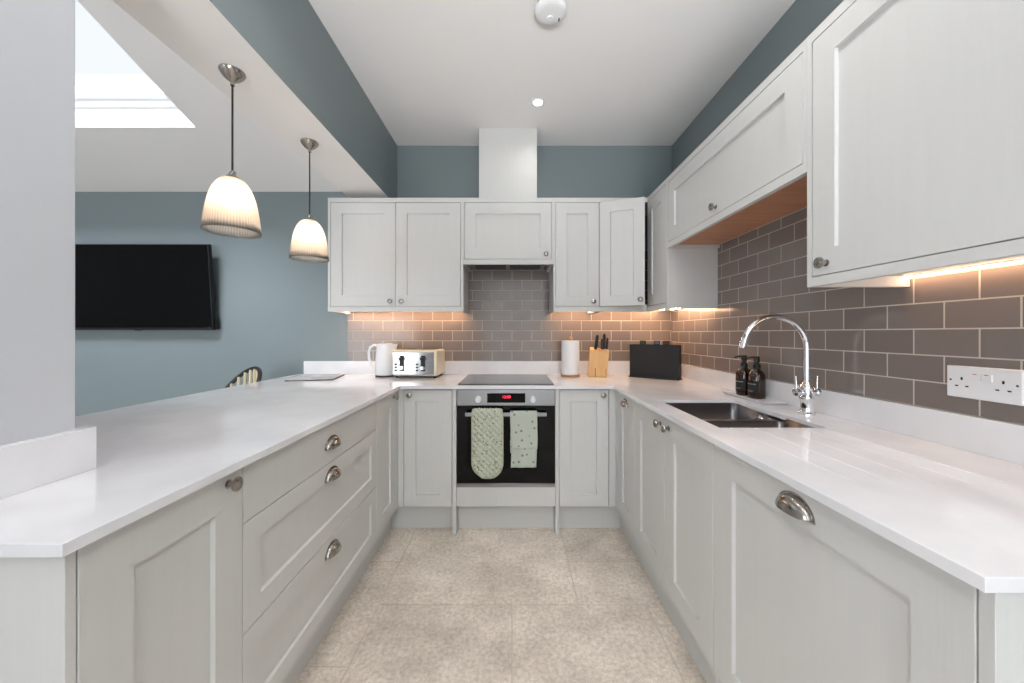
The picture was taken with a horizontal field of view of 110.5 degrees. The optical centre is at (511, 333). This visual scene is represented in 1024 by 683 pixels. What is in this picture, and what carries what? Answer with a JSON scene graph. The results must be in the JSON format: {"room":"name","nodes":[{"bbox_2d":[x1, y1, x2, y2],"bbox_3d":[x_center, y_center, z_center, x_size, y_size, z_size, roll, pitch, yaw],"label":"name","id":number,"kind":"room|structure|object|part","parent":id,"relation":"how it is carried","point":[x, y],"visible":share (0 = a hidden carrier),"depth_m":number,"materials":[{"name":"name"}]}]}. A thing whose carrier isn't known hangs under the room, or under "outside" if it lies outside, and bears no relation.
{"room":"kitchen","nodes":[
{"label":"kitchen","id":0,"kind":"room"},
{"bbox_2d":[0,0,74,445],"bbox_3d":[-1.143,0.117,0.101,0.315,2.192,1.402,0,0,0],"label":"wall pier","id":1,"kind":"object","parent":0,"point":[37,37],"visible":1,"depth_m":0.73,"materials":[{"name":"white paint"}]},
{"bbox_2d":[75,0,340,191],"bbox_3d":[-2.888,-2.271,-0.089,3.424,2.344,5.822,0,0,0],"label":"ceiling","id":2,"kind":"structure","parent":0,"point":[186,147],"depth_m":2.33,"materials":[{"name":"paint"}]},
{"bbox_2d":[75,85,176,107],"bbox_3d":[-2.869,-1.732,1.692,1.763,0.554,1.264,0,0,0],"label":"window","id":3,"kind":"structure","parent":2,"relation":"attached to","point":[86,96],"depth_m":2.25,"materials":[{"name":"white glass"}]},
{"bbox_2d":[112,0,396,197],"bbox_3d":[-1.032,-2.258,-0.124,0.287,2.558,5.752,0,0,0],"label":"beam","id":4,"kind":"structure","parent":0,"point":[298,84],"depth_m":1.50,"materials":[{"name":"teal paint"}]},
{"bbox_2d":[201,63,261,238],"bbox_3d":[-1.045,-0.678,1.327,0.180,0.600,0.180,0,0,-21],"label":"pendant lamp","id":5,"kind":"object","parent":4,"relation":"hanging from","point":[230,209],"visible":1,"depth_m":1.29,"materials":[{"name":"grey metal"}]},
{"bbox_3d":[-1.045,-0.479,1.327,0.180,0.200,0.180,0,0,0],"label":"lamp shade","id":6,"kind":"part","parent":5,"relation":"part of","materials":[{"name":"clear glass"}]},
{"bbox_3d":[-1.045,-0.768,1.327,0.006,0.330,0.006,0,0,-23],"label":"cord","id":7,"kind":"part","parent":5,"relation":"part of","materials":[{"name":"grey plastic"}]},
{"bbox_2d":[289,138,328,262],"bbox_3d":[-1.035,-0.678,1.816,0.180,0.600,0.180,0,0,21],"label":"pendant lamp","id":8,"kind":"object","parent":4,"relation":"hanging from","point":[308,241],"visible":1,"depth_m":1.77,"materials":[{"name":"white glass"}]},
{"bbox_3d":[-1.035,-0.479,1.816,0.180,0.200,0.180,0,0,0],"label":"lamp shade","id":9,"kind":"part","parent":8,"relation":"part of","materials":[{"name":"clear glass"}]},
{"bbox_3d":[-1.035,-0.768,1.816,0.006,0.330,0.006,0,0,23],"label":"cord","id":10,"kind":"part","parent":8,"relation":"part of","materials":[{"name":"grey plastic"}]},
{"bbox_2d":[75,146,671,415],"bbox_3d":[-1.681,-0.171,2.827,6.139,2.768,0.150,0,0,0],"label":"wall","id":11,"kind":"structure","parent":0,"point":[271,307],"depth_m":2.75,"materials":[{"name":"teal paint"}]},
{"bbox_2d":[75,244,219,330],"bbox_3d":[-2.829,-0.347,2.701,1.142,0.649,0.099,0,0,0],"label":"television","id":12,"kind":"object","parent":11,"relation":"attached to","point":[136,287],"visible":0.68,"depth_m":2.67,"materials":[{"name":"black plastic"}]},
{"bbox_2d":[328,198,468,313],"bbox_3d":[-0.799,-0.541,2.575,0.928,0.780,0.338,0,0,0],"label":"upper cabinet","id":13,"kind":"object","parent":11,"relation":"attached to","point":[386,254],"visible":0.99,"depth_m":2.44,"materials":[{"name":"paint"}]},
{"bbox_3d":[-1.022,-0.542,2.445,0.444,0.712,0.020,0,0,0],"label":"door","id":14,"kind":"part","parent":13,"relation":"part of","materials":[{"name":"paint"}]},
{"bbox_3d":[-0.576,-0.542,2.445,0.442,0.712,0.020,0,0,0],"label":"door","id":15,"kind":"part","parent":13,"relation":"part of","materials":[{"name":"paint"}]},
{"bbox_2d":[396,389,451,509],"bbox_3d":[-0.534,0.690,2.419,0.342,0.714,0.634,0,0,0],"label":"base cabinet","id":16,"kind":"object","parent":11,"relation":"attached to","point":[427,412],"depth_m":2.15,"materials":[{"name":"paint"}]},
{"bbox_3d":[-0.680,0.690,2.135,0.050,0.714,0.066,0,0,0],"label":"corner filler","id":17,"kind":"part","parent":16,"relation":"part of","materials":[{"name":"grey wood"}]},
{"bbox_2d":[463,198,552,271],"bbox_3d":[-0.025,-0.703,2.575,0.618,0.456,0.338,0,0,0],"label":"upper cabinet","id":18,"kind":"object","parent":11,"relation":"attached to","point":[496,231],"visible":0.99,"depth_m":2.44,"materials":[{"name":"paint"}]},
{"bbox_2d":[470,265,544,268],"bbox_3d":[-0.030,-0.502,2.590,0.540,0.043,0.220,0,0,0],"label":"extractor hood","id":19,"kind":"object","parent":18,"relation":"attached to","point":[472,266],"visible":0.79,"depth_m":2.58,"materials":[{"name":"silver metal"}]},
{"bbox_2d":[479,128,536,197],"bbox_3d":[-0.029,-1.193,2.634,0.411,0.523,0.235,0,0,0],"label":"duct boxing","id":20,"kind":"object","parent":18,"relation":"on","point":[507,156],"visible":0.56,"depth_m":2.52,"materials":[{"name":"paint"}]},
{"bbox_2d":[348,250,670,360],"bbox_3d":[-0.017,-0.218,2.749,2.511,0.858,0.006,0,0,0],"label":"tile backsplash","id":21,"kind":"structure","parent":11,"relation":"attached to","point":[509,318],"depth_m":2.75,"materials":[{"name":"grey tile"}]},
{"bbox_2d":[549,198,598,313],"bbox_3d":[0.442,-0.541,2.575,0.316,0.780,0.338,0,0,0],"label":"upper cabinet","id":22,"kind":"object","parent":11,"relation":"attached to","point":[574,272],"visible":0.98,"depth_m":2.44,"materials":[{"name":"paint"}]},
{"bbox_2d":[559,389,617,509],"bbox_3d":[0.465,0.690,2.421,0.357,0.714,0.630,0,0,0],"label":"base cabinet","id":23,"kind":"object","parent":11,"relation":"attached to","point":[583,413],"depth_m":2.15,"materials":[{"name":"paint"}]},
{"bbox_3d":[0.615,0.690,2.137,0.056,0.714,0.062,0,0,0],"label":"corner filler","id":24,"kind":"part","parent":23,"relation":"part of","materials":[{"name":"grey wood"}]},
{"bbox_2d":[296,528,705,682],"bbox_3d":[-3.054,1.273,-0.049,8.887,0.120,5.902,0,0,0],"label":"floor","id":25,"kind":"structure","parent":0,"point":[432,605],"depth_m":1.52,"materials":[{"name":"tile"}]},
{"bbox_2d":[0,551,75,682],"bbox_3d":[-0.836,0.773,0.552,0.297,0.880,0.015,0,0,0],"label":"end panel","id":26,"kind":"object","parent":25,"relation":"on","point":[38,594],"visible":1,"depth_m":0.55,"materials":[{"name":"paint"}]},
{"bbox_2d":[76,468,243,682],"bbox_3d":[-0.810,0.691,0.734,0.304,0.712,0.344,0,0,0],"label":"base cabinet","id":27,"kind":"object","parent":25,"relation":"on","point":[159,595],"visible":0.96,"depth_m":0.72,"materials":[{"name":"paint"}]},
{"bbox_3d":[-0.672,0.364,0.859,0.029,0.034,0.034,0,0,0],"label":"knob","id":28,"kind":"part","parent":27,"relation":"part of","materials":[{"name":"grey metal"}]},
{"bbox_2d":[224,366,261,387],"bbox_3d":[-1.868,0.722,2.285,0.470,0.986,0.470,0,0,27],"label":"chair","id":29,"kind":"object","parent":25,"relation":"on","point":[255,371],"visible":0.16,"depth_m":2.46,"materials":[{"name":"grey metal"}]},
{"bbox_2d":[242,401,375,682],"bbox_3d":[-0.954,0.691,1.353,0.587,0.712,0.890,0,0,0],"label":"drawer unit","id":30,"kind":"object","parent":25,"relation":"on","point":[309,504],"visible":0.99,"depth_m":1.16,"materials":[{"name":"paint"}]},
{"bbox_3d":[-0.697,0.910,1.353,0.020,0.273,0.889,0,0,0],"label":"drawer","id":31,"kind":"part","parent":30,"relation":"part of","materials":[{"name":"paint"}]},
{"bbox_3d":[-0.697,0.413,1.353,0.020,0.146,0.889,0,0,0],"label":"drawer","id":32,"kind":"part","parent":30,"relation":"part of","materials":[{"name":"paint"}]},
{"bbox_3d":[-0.673,0.814,1.354,0.027,0.043,0.104,0,0,0],"label":"cup handle","id":33,"kind":"part","parent":30,"relation":"part of","materials":[{"name":"grey metal"}]},
{"bbox_3d":[-0.673,0.529,1.354,0.027,0.043,0.104,0,0,0],"label":"cup handle","id":34,"kind":"part","parent":30,"relation":"part of","materials":[{"name":"grey metal"}]},
{"bbox_3d":[-0.673,0.409,1.354,0.027,0.043,0.104,0,0,0],"label":"cup handle","id":35,"kind":"part","parent":30,"relation":"part of","materials":[{"name":"grey metal"}]},
{"bbox_2d":[283,517,391,682],"bbox_3d":[-0.758,1.133,1.387,0.016,0.161,1.654,0,0,0],"label":"plinth","id":36,"kind":"object","parent":25,"relation":"on","point":[298,668],"visible":0.44,"depth_m":1.49,"materials":[{"name":"paint"}]},
{"bbox_2d":[376,392,398,539],"bbox_3d":[-0.953,0.691,1.949,0.589,0.712,0.299,0,0,0],"label":"base cabinet","id":37,"kind":"object","parent":25,"relation":"attached to","point":[385,406],"visible":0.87,"depth_m":1.96,"materials":[{"name":"paint"}]},
{"bbox_2d":[392,507,451,527],"bbox_3d":[-0.555,1.133,2.223,0.388,0.161,0.016,0,0,0],"label":"plinth","id":38,"kind":"object","parent":25,"relation":"on","point":[403,517],"visible":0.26,"depth_m":2.21,"materials":[{"name":"paint"}]},
{"bbox_2d":[452,389,558,533],"bbox_3d":[-0.038,0.773,2.437,0.644,0.879,0.590,0,0,0],"label":"housing","id":39,"kind":"object","parent":25,"relation":"on","point":[461,496],"visible":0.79,"depth_m":2.15,"materials":[{"name":"paint"}]},
{"bbox_3d":[-0.348,0.773,2.437,0.024,0.879,0.590,0,0,0],"label":"post","id":40,"kind":"part","parent":39,"relation":"part of","materials":[{"name":"paint"}]},
{"bbox_2d":[457,389,554,486],"bbox_3d":[-0.036,0.634,2.383,0.593,0.591,0.566,0,0,0],"label":"oven","id":41,"kind":"object","parent":39,"relation":"in","point":[542,401],"visible":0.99,"depth_m":2.15,"materials":[{"name":"silver metal"}]},
{"bbox_3d":[-0.204,0.398,2.135,0.042,0.042,0.022,0,0,0],"label":"knob","id":42,"kind":"part","parent":41,"relation":"part of","materials":[{"name":"white metal"}]},
{"bbox_2d":[471,408,502,478],"bbox_3d":[-0.145,0.654,2.105,0.190,0.427,0.067,0,0,0],"label":"glove","id":43,"kind":"object","parent":41,"relation":"hanging from","point":[486,424],"visible":1,"depth_m":2.08,"materials":[{"name":"fabric"}]},
{"bbox_3d":[-0.036,0.480,2.106,0.485,0.022,0.012,0,0,0],"label":"handle","id":44,"kind":"part","parent":41,"relation":"part of","materials":[{"name":"silver metal"}]},
{"bbox_3d":[-0.036,0.387,2.157,0.593,0.098,0.022,0,0,0],"label":"control panel","id":45,"kind":"part","parent":41,"relation":"part of","materials":[{"name":"silver metal"}]},
{"bbox_3d":[-0.036,0.918,2.156,0.593,0.022,0.022,0,0,0],"label":"trim","id":46,"kind":"part","parent":41,"relation":"part of","materials":[{"name":"silver metal"}]},
{"bbox_2d":[510,411,537,467],"bbox_3d":[0.070,0.625,2.104,0.162,0.336,0.028,0,0,0],"label":"tea towel","id":47,"kind":"object","parent":41,"relation":"hanging from","point":[523,424],"visible":1,"depth_m":2.10,"materials":[{"name":"fabric"}]},
{"bbox_3d":[0.127,0.398,2.135,0.042,0.042,0.022,0,0,0],"label":"knob","id":48,"kind":"part","parent":41,"relation":"part of","materials":[{"name":"white metal"}]},
{"bbox_3d":[-0.037,0.987,2.156,0.595,0.116,0.020,0,0,0],"label":"panel","id":49,"kind":"part","parent":39,"relation":"part of","materials":[{"name":"paint"}]},
{"bbox_3d":[0.273,0.773,2.437,0.022,0.879,0.590,0,0,0],"label":"post","id":50,"kind":"part","parent":39,"relation":"part of","materials":[{"name":"paint"}]},
{"bbox_2d":[458,506,553,527],"bbox_3d":[-0.037,1.133,2.223,0.595,0.161,0.016,0,0,0],"label":"plinth","id":51,"kind":"object","parent":25,"relation":"on","point":[468,516],"visible":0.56,"depth_m":2.21,"materials":[{"name":"paint"}]},
{"bbox_2d":[0,374,1023,592],"bbox_3d":[-0.205,0.323,1.603,2.889,0.020,2.296,0,0,0],"label":"countertop","id":52,"kind":"structure","parent":25,"relation":"on","point":[960,511],"depth_m":0.85,"materials":[{"name":"stone"}]},
{"bbox_2d":[0,426,95,498],"bbox_3d":[-1.083,0.264,0.677,0.235,0.097,0.296,0,0,0],"label":"upstand","id":53,"kind":"object","parent":52,"relation":"on","point":[25,465],"visible":0.96,"depth_m":0.73,"materials":[{"name":"stone"}]},
{"bbox_2d":[285,374,344,380],"bbox_3d":[-1.375,0.308,2.500,0.296,0.009,0.310,0,0,-12],"label":"closed laptop","id":54,"kind":"object","parent":52,"relation":"on","point":[313,377],"visible":1,"depth_m":2.45,"materials":[{"name":"plastic"}]},
{"bbox_2d":[367,343,397,376],"bbox_3d":[-0.943,0.192,2.610,0.193,0.242,0.150,0,0,30],"label":"kettle","id":55,"kind":"object","parent":52,"relation":"on","point":[383,367],"visible":0.89,"depth_m":2.54,"materials":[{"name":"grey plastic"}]},
{"bbox_3d":[-1.020,0.173,2.600,0.078,0.197,0.021,0,0,0],"label":"handle","id":56,"kind":"part","parent":55,"relation":"part of","materials":[{"name":"white plastic"}]},
{"bbox_2d":[393,348,444,377],"bbox_3d":[-0.676,0.212,2.583,0.320,0.201,0.262,0,0,3],"label":"toaster","id":57,"kind":"object","parent":52,"relation":"on","point":[406,361],"visible":1,"depth_m":2.48,"materials":[{"name":"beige metal"}]},
{"bbox_3d":[-0.682,0.115,2.596,0.282,0.005,0.196,0,0,3],"label":"plate","id":58,"kind":"part","parent":57,"relation":"part of","materials":[{"name":"silver metal"}]},
{"bbox_2d":[304,361,629,373],"bbox_3d":[-0.184,0.262,2.736,2.832,0.101,0.020,0,0,0],"label":"upstand","id":59,"kind":"object","parent":52,"relation":"on","point":[310,367],"visible":0.56,"depth_m":2.73,"materials":[{"name":"stone"}]},
{"bbox_2d":[458,375,553,384],"bbox_3d":[-0.036,0.310,2.415,0.586,0.005,0.500,0,0,0],"label":"cooktop","id":60,"kind":"object","parent":52,"relation":"in","point":[469,379],"visible":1,"depth_m":2.33,"materials":[{"name":"black glass"}]},
{"bbox_2d":[561,336,579,376],"bbox_3d":[0.428,0.167,2.600,0.140,0.291,0.140,0,0,0],"label":"stand","id":61,"kind":"object","parent":52,"relation":"on","point":[570,338],"visible":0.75,"depth_m":2.55,"materials":[{"name":"brown wood"}]},
{"bbox_2d":[562,340,578,374],"bbox_3d":[0.428,0.174,2.600,0.129,0.246,0.129,0,0,0],"label":"roll","id":62,"kind":"object","parent":61,"relation":"on","point":[570,349],"visible":0.98,"depth_m":2.54,"materials":[{"name":"white paper"}]},
{"bbox_2d":[588,347,608,376],"bbox_3d":[0.633,0.207,2.608,0.152,0.211,0.121,0,0,12],"label":"knife block","id":63,"kind":"object","parent":52,"relation":"on","point":[598,359],"visible":1,"depth_m":2.56,"materials":[{"name":"brown wood"}]},
{"bbox_2d":[594,335,598,349],"bbox_3d":[0.611,0.129,2.600,0.060,0.237,0.028,0,0,-28],"label":"kitchen knife","id":64,"kind":"object","parent":63,"relation":"in","point":[597,336],"visible":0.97,"depth_m":2.60,"materials":[{"name":"black plastic"}]},
{"bbox_2d":[601,339,603,349],"bbox_3d":[0.655,0.144,2.582,0.024,0.209,0.048,0,0,26],"label":"kitchen knife","id":65,"kind":"object","parent":63,"relation":"in","point":[602,340],"visible":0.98,"depth_m":2.58,"materials":[{"name":"black plastic"}]},
{"bbox_2d":[603,334,605,349],"bbox_3d":[0.675,0.125,2.614,0.025,0.246,0.052,0,0,36],"label":"kitchen knife","id":66,"kind":"object","parent":63,"relation":"in","point":[604,335],"visible":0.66,"depth_m":2.61,"materials":[{"name":"black plastic"}]},
{"bbox_2d":[629,344,682,380],"bbox_3d":[1.003,0.195,2.494,0.343,0.235,0.086,0,0,40],"label":"case","id":67,"kind":"object","parent":52,"relation":"on","point":[652,361],"visible":0.98,"depth_m":2.46,"materials":[{"name":"black plastic"}]},
{"bbox_3d":[1.025,0.191,2.521,0.331,0.227,0.005,0,0,40],"label":"panel","id":68,"kind":"part","parent":67,"relation":"part of","materials":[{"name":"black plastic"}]},
{"bbox_2d":[666,403,813,427],"bbox_3d":[0.870,0.420,1.426,0.357,0.188,0.489,0,0,0],"label":"undermount sink","id":69,"kind":"object","parent":52,"relation":"in","point":[721,415],"visible":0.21,"depth_m":1.62,"materials":[{"name":"grey metal"}]},
{"bbox_3d":[0.870,0.420,1.538,0.357,0.188,0.265,0,0,0],"label":"bowl","id":70,"kind":"part","parent":69,"relation":"part of","materials":[{"name":"grey metal"}]},
{"bbox_3d":[0.870,0.410,1.283,0.357,0.168,0.203,0,0,0],"label":"bowl","id":71,"kind":"part","parent":69,"relation":"part of","materials":[{"name":"grey metal"}]},
{"bbox_2d":[722,391,788,404],"bbox_3d":[1.150,0.306,1.700,0.111,0.013,0.319,0,0,0],"label":"soap tray","id":72,"kind":"object","parent":52,"relation":"on","point":[767,401],"visible":0.77,"depth_m":1.64,"materials":[{"name":"white ceramic"}]},
{"bbox_2d":[734,355,750,395],"bbox_3d":[1.169,0.209,1.790,0.073,0.199,0.072,0,0,-25],"label":"soap bottle","id":73,"kind":"object","parent":72,"relation":"on","point":[742,373],"visible":0.89,"depth_m":1.77,"materials":[{"name":"brown"}]},
{"bbox_2d":[746,356,765,398],"bbox_3d":[1.171,0.209,1.700,0.073,0.199,0.072,0,0,-25],"label":"soap bottle","id":74,"kind":"object","parent":72,"relation":"on","point":[756,377],"visible":1,"depth_m":1.68,"materials":[{"name":"brown glass"}]},
{"bbox_2d":[739,314,821,415],"bbox_3d":[1.036,0.118,1.377,0.310,0.389,0.054,0,0,0],"label":"tap","id":75,"kind":"object","parent":52,"relation":"on","point":[806,391],"visible":1,"depth_m":1.37,"materials":[{"name":"silver metal"}]},
{"bbox_3d":[1.021,0.056,1.377,0.267,0.264,0.023,0,0,0],"label":"spout","id":76,"kind":"part","parent":75,"relation":"part of","materials":[{"name":"silver metal"}]},
{"bbox_2d":[681,364,1023,464],"bbox_3d":[1.222,0.266,1.362,0.020,0.093,2.724,0,0,0],"label":"upstand","id":77,"kind":"object","parent":52,"relation":"on","point":[1002,440],"visible":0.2,"depth_m":1.08,"materials":[{"name":"stone"}]},
{"bbox_2d":[559,506,619,527],"bbox_3d":[0.480,1.133,2.223,0.389,0.161,0.016,0,0,0],"label":"plinth","id":78,"kind":"object","parent":25,"relation":"on","point":[569,517],"visible":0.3,"depth_m":2.21,"materials":[{"name":"paint"}]},
{"bbox_2d":[618,392,634,537],"bbox_3d":[0.892,0.691,1.960,0.587,0.712,0.288,0,0,0],"label":"base cabinet","id":79,"kind":"object","parent":25,"relation":"on","point":[626,406],"visible":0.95,"depth_m":1.95,"materials":[{"name":"paint"}]},
{"bbox_3d":[0.612,0.380,1.960,0.027,0.043,0.104,0,0,0],"label":"cup handle","id":80,"kind":"part","parent":79,"relation":"part of","materials":[{"name":"grey metal"}]},
{"bbox_2d":[620,515,713,682],"bbox_3d":[0.683,1.133,1.659,0.016,0.161,1.110,0,0,0],"label":"plinth","id":81,"kind":"object","parent":25,"relation":"on","point":[702,663],"visible":0.36,"depth_m":1.49,"materials":[{"name":"paint"}]},
{"bbox_2d":[635,401,785,669],"bbox_3d":[0.891,0.691,1.460,0.589,0.712,0.708,0,0,0],"label":"base cabinet","id":82,"kind":"object","parent":25,"relation":"on","point":[674,465],"visible":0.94,"depth_m":1.35,"materials":[{"name":"paint"}]},
{"bbox_3d":[0.635,0.694,1.637,0.020,0.707,0.354,0,0,0],"label":"door","id":83,"kind":"part","parent":82,"relation":"part of","materials":[{"name":"paint"}]},
{"bbox_3d":[0.611,0.379,1.494,0.029,0.034,0.034,0,0,0],"label":"knob","id":84,"kind":"part","parent":82,"relation":"part of","materials":[{"name":"grey metal"}]},
{"bbox_3d":[0.611,0.379,1.417,0.029,0.034,0.034,0,0,0],"label":"knob","id":85,"kind":"part","parent":82,"relation":"part of","materials":[{"name":"grey metal"}]},
{"bbox_3d":[0.635,0.694,1.281,0.020,0.707,0.351,0,0,0],"label":"door","id":86,"kind":"part","parent":82,"relation":"part of","materials":[{"name":"paint"}]},
{"bbox_2d":[714,445,720,682],"bbox_3d":[0.901,0.773,1.097,0.548,0.880,0.014,0,0,0],"label":"divider panel","id":87,"kind":"object","parent":25,"relation":"on","point":[716,680],"visible":0.11,"depth_m":1.09,"materials":[{"name":"paint"}]},
{"bbox_2d":[716,446,978,682],"bbox_3d":[0.889,0.694,0.784,0.582,0.708,0.610,0,0,0],"label":"base cabinet","id":88,"kind":"object","parent":25,"relation":"on","point":[806,592],"visible":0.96,"depth_m":0.73,"materials":[{"name":"grey paint"}]},
{"bbox_3d":[0.612,0.373,0.783,0.027,0.043,0.104,0,0,0],"label":"cup handle","id":89,"kind":"part","parent":88,"relation":"part of","materials":[{"name":"grey metal"}]},
{"bbox_2d":[979,590,1023,682],"bbox_3d":[0.926,0.773,0.468,0.602,0.880,0.018,0,0,0],"label":"end panel","id":90,"kind":"object","parent":25,"relation":"on","point":[1001,615],"visible":1,"depth_m":0.46,"materials":[{"name":"paint"}]},
{"bbox_2d":[309,0,795,145],"bbox_3d":[0.250,-1.505,-0.124,2.278,0.100,6.052,0,0,0],"label":"ceiling","id":91,"kind":"structure","parent":0,"point":[434,72],"depth_m":1.89,"materials":[{"name":"paint"}]},
{"bbox_2d":[531,98,544,106],"bbox_3d":[0.164,-1.452,2.233,0.086,0.005,0.086,0,0,0],"label":"recessed light","id":92,"kind":"object","parent":91,"relation":"in","point":[537,102],"visible":1,"depth_m":2.23,"materials":[{"name":"white plastic"}]},
{"bbox_2d":[535,0,566,25],"bbox_3d":[0.172,-1.436,1.583,0.143,0.036,0.143,0,0,0],"label":"smoke detector","id":93,"kind":"object","parent":91,"relation":"attached to","point":[547,12],"visible":1,"depth_m":1.57,"materials":[{"name":"grey plastic"}]},
{"bbox_2d":[672,0,1023,424],"bbox_3d":[1.314,-0.171,-0.124,0.150,2.768,5.752,0,0,0],"label":"wall","id":94,"kind":"structure","parent":0,"point":[803,17],"depth_m":1.78,"materials":[{"name":"teal paint"}]},
{"bbox_2d":[591,179,717,313],"bbox_3d":[0.916,-0.541,2.434,0.632,0.780,0.619,0,0,0],"label":"upper cabinet","id":95,"kind":"object","parent":94,"relation":"attached to","point":[677,277],"visible":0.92,"depth_m":2.35,"materials":[{"name":"paint"}]},
{"bbox_3d":[0.740,-0.542,2.391,0.290,0.712,0.020,0,0,21],"label":"door","id":96,"kind":"part","parent":95,"relation":"part of","materials":[{"name":"paint"}]},
{"bbox_3d":[0.774,-0.916,2.299,0.348,0.030,0.312,0,0,0],"label":"rail","id":97,"kind":"part","parent":95,"relation":"part of","materials":[{"name":"paint"}]},
{"bbox_3d":[0.774,-0.168,2.299,0.348,0.033,0.312,0,0,0],"label":"rail","id":98,"kind":"part","parent":95,"relation":"part of","materials":[{"name":"paint"}]},
{"bbox_3d":[0.938,-0.542,2.288,0.020,0.712,0.285,0,0,0],"label":"door","id":99,"kind":"part","parent":95,"relation":"part of","materials":[{"name":"paint"}]},
{"bbox_3d":[1.080,-0.541,2.134,0.304,0.780,0.018,0,0,0],"label":"panel","id":100,"kind":"part","parent":95,"relation":"part of","materials":[{"name":"paint"}]},
{"bbox_2d":[667,38,806,247],"bbox_3d":[1.065,-0.720,1.621,0.333,0.422,1.007,0,0,0],"label":"upper cabinet","id":101,"kind":"object","parent":94,"relation":"attached to","point":[749,174],"visible":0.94,"depth_m":1.45,"materials":[{"name":"paint"}]},
{"bbox_3d":[0.913,-0.577,1.617,0.029,0.034,0.034,0,0,0],"label":"knob","id":102,"kind":"part","parent":101,"relation":"part of","materials":[{"name":"grey metal"}]},
{"bbox_2d":[671,208,1023,423],"bbox_3d":[1.236,-0.184,1.273,0.006,0.806,2.946,0,0,0],"label":"tile backsplash","id":103,"kind":"structure","parent":94,"relation":"attached to","point":[897,344],"depth_m":1.26,"materials":[{"name":"grey tile"}]},
{"bbox_2d":[807,0,1023,286],"bbox_3d":[1.065,-0.538,0.801,0.333,0.786,0.630,0,0,0],"label":"upper cabinet","id":104,"kind":"object","parent":94,"relation":"attached to","point":[915,108],"depth_m":0.83,"materials":[{"name":"paint"}]},
{"bbox_3d":[0.913,-0.208,1.048,0.029,0.034,0.034,0,0,0],"label":"knob","id":105,"kind":"part","parent":104,"relation":"part of","materials":[{"name":"grey metal"}]},
{"bbox_3d":[1.214,-0.173,0.802,0.012,0.006,0.585,0,0,0],"label":"led strip","id":106,"kind":"part","parent":104,"relation":"part of","materials":[{"name":"white plastic"}]},
{"bbox_2d":[947,365,1023,405],"bbox_3d":[1.226,0.131,0.925,0.013,0.086,0.150,0,0,0],"label":"double socket","id":107,"kind":"object","parent":94,"relation":"attached to","point":[1006,386],"visible":1,"depth_m":0.91,"materials":[{"name":"white plastic"}]},
{"bbox_2d":[970,373,980,380],"bbox_3d":[1.222,0.116,0.936,0.004,0.018,0.020,0,0,0],"label":"switch","id":108,"kind":"object","parent":107,"relation":"attached to","point":[973,376],"depth_m":0.93,"materials":[{"name":"white plastic"}]},
{"bbox_2d":[981,374,992,381],"bbox_3d":[1.222,0.116,0.913,0.004,0.018,0.020,0,0,0],"label":"switch","id":109,"kind":"object","parent":107,"relation":"attached to","point":[984,377],"depth_m":0.91,"materials":[{"name":"white plastic"}]}
]}

